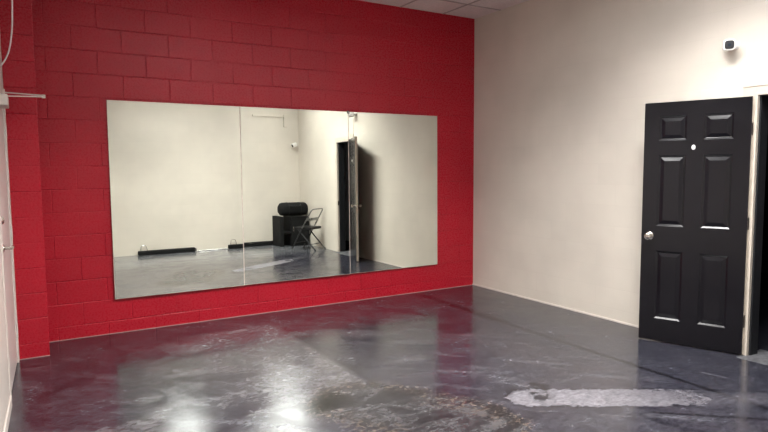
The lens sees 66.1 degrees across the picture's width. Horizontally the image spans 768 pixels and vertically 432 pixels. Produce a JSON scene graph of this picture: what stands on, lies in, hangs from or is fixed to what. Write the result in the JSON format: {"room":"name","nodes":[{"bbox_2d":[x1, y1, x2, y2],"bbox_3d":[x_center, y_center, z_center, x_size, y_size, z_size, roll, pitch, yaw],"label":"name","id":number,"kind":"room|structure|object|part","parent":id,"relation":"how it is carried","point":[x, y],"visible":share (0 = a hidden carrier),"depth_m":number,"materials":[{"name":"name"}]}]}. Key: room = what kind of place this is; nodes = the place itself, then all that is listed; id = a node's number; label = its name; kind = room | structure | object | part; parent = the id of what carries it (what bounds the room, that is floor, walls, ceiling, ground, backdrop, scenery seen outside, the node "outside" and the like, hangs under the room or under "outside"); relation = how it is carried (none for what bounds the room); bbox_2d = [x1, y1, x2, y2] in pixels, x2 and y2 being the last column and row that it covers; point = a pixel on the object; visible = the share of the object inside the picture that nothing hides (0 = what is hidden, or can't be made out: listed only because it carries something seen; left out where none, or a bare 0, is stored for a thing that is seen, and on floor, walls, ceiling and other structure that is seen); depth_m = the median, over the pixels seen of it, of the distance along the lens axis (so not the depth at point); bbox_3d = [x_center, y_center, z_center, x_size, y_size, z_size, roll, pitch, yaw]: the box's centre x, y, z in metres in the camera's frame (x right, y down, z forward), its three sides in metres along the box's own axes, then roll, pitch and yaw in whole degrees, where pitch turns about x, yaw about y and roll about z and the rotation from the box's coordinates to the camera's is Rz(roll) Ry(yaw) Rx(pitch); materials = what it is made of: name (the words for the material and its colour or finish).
{"room":"dance studio","nodes":[
{"label":"dance studio","id":0,"kind":"room"},
{"bbox_2d":[0,38,9,431],"bbox_3d":[-1.621,-0.327,2.047,0.200,3.358,5.964,-3,5,-29],"label":"wall","id":1,"kind":"structure","parent":0,"point":[4,371],"depth_m":3.56,"materials":[{"name":"white paint"}]},
{"bbox_2d":[3,396,11,431],"bbox_3d":[-1.303,1.337,1.843,0.010,0.070,4.474,-3,5,-29],"label":"baseboard","id":2,"kind":"structure","parent":1,"relation":"attached to","point":[8,414],"depth_m":3.52,"materials":[{"name":"white paint"}]},
{"bbox_2d":[0,85,19,395],"bbox_3d":[-2.683,0.131,4.165,0.162,2.115,1.038,-3,5,-29],"label":"door","id":3,"kind":"structure","parent":1,"relation":"in","point":[7,246],"depth_m":4.28,"materials":[{"name":"white paint"}]},
{"bbox_3d":[-2.493,0.207,3.926,0.068,0.060,0.155,-3,5,-29],"label":"handle","id":4,"kind":"part","parent":3,"relation":"part of","materials":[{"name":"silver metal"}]},
{"bbox_2d":[0,89,45,108],"bbox_3d":[-2.686,-0.874,4.378,0.313,0.155,0.440,-3,5,-31],"label":"door closer","id":5,"kind":"object","parent":3,"relation":"attached to","point":[4,100],"depth_m":4.30,"materials":[{"name":"white paint"}]},
{"bbox_3d":[-2.697,-0.897,4.428,0.018,0.026,0.271,3,6,37],"label":"arm","id":6,"kind":"part","parent":5,"relation":"part of","materials":[{"name":"white paint"}]},
{"bbox_2d":[0,0,49,358],"bbox_3d":[-2.941,-0.543,4.817,0.217,3.358,0.430,-3,5,-31],"label":"wall","id":7,"kind":"structure","parent":0,"point":[18,70],"depth_m":4.65,"materials":[{"name":"red paint"}]},
{"bbox_2d":[31,0,474,341],"bbox_3d":[-1.183,-0.668,6.231,5.292,3.358,0.200,-3,5,-31],"label":"wall","id":8,"kind":"structure","parent":0,"point":[328,55],"depth_m":5.84,"materials":[{"name":"red paint"}]},
{"bbox_2d":[106,100,244,298],"bbox_3d":[-1.956,-0.166,5.663,1.213,1.811,0.026,-3,5,-31],"label":"wall mirror","id":9,"kind":"object","parent":8,"relation":"attached to","point":[175,168],"visible":1,"depth_m":5.63,"materials":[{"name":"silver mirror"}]},
{"bbox_2d":[20,285,467,359],"bbox_3d":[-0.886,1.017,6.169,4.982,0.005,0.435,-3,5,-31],"label":"baseboard","id":10,"kind":"structure","parent":8,"relation":"attached to","point":[465,285],"depth_m":5.97,"materials":[{"name":"paint"}]},
{"bbox_2d":[240,106,349,284],"bbox_3d":[-0.913,-0.222,6.285,1.213,1.811,0.022,-3,5,-30],"label":"wall mirror","id":11,"kind":"object","parent":8,"relation":"attached to","point":[295,162],"visible":1,"depth_m":6.26,"materials":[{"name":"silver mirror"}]},
{"bbox_2d":[348,112,436,273],"bbox_3d":[0.129,-0.279,6.906,1.213,1.811,0.018,-3,5,-31],"label":"wall mirror","id":12,"kind":"object","parent":8,"relation":"attached to","point":[393,157],"visible":1,"depth_m":6.88,"materials":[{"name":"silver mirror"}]},
{"bbox_2d":[8,273,767,431],"bbox_3d":[2.306,1.176,4.748,9.592,0.120,6.764,-3,5,-31],"label":"floor","id":13,"kind":"structure","parent":0,"point":[470,358],"depth_m":4.32,"materials":[{"name":"concrete"}]},
{"bbox_2d":[360,0,528,18],"bbox_3d":[2.285,-2.330,4.464,9.592,0.200,6.764,-3,5,-31],"label":"ceiling","id":14,"kind":"structure","parent":0,"point":[437,6],"depth_m":6.75,"materials":[{"name":"tile"}]},
{"bbox_2d":[0,0,12,65],"bbox_3d":[-2.803,-1.649,4.365,0.115,1.080,0.011,-3,5,-31],"label":"hanging cable","id":15,"kind":"object","parent":14,"relation":"hanging from","point":[2,63],"visible":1,"depth_m":4.40,"materials":[{"name":"white plastic"}]},
{"bbox_2d":[400,0,499,13],"bbox_3d":[0.570,-2.135,3.450,4.992,0.005,6.164,-3,5,-31],"label":"grid","id":16,"kind":"object","parent":14,"relation":"attached to","point":[414,0],"depth_m":6.74,"materials":[{"name":"paint"}]},
{"bbox_2d":[473,0,767,325],"bbox_3d":[2.773,-0.583,4.892,0.120,3.358,6.564,-3,5,-31],"label":"wall","id":17,"kind":"structure","parent":0,"point":[562,88],"depth_m":6.04,"materials":[{"name":"beige paint"}]},
{"bbox_2d":[472,284,638,327],"bbox_3d":[1.994,0.991,6.214,0.010,0.016,3.312,-3,5,-31],"label":"baseboard","id":18,"kind":"structure","parent":17,"relation":"attached to","point":[472,284],"depth_m":6.35,"materials":[{"name":"white paint"}]},
{"bbox_2d":[638,83,767,355],"bbox_3d":[2.801,0.059,4.538,0.513,2.135,1.656,-3,5,-31],"label":"door","id":19,"kind":"structure","parent":17,"relation":"in","point":[759,91],"depth_m":4.81,"materials":[{"name":"black paint"}]},
{"bbox_3d":[2.263,0.171,5.058,0.066,0.066,0.070,3,6,39],"label":"door knob","id":20,"kind":"part","parent":19,"relation":"part of","materials":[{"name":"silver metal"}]},
{"bbox_2d":[722,39,739,50],"bbox_3d":[2.721,-1.344,4.647,0.148,0.093,0.118,-3,5,-31],"label":"security camera","id":21,"kind":"object","parent":17,"relation":"attached to","point":[728,44],"visible":1,"depth_m":4.60,"materials":[{"name":"white plastic"}]},
{"bbox_2d":[761,134,767,272],"bbox_3d":[5.889,-0.816,7.542,0.200,3.358,5.200,-3,5,-31],"label":"wall","id":22,"kind":"structure","parent":0,"point":[764,266],"depth_m":8.31,"materials":[{"name":"paint"}]}
]}

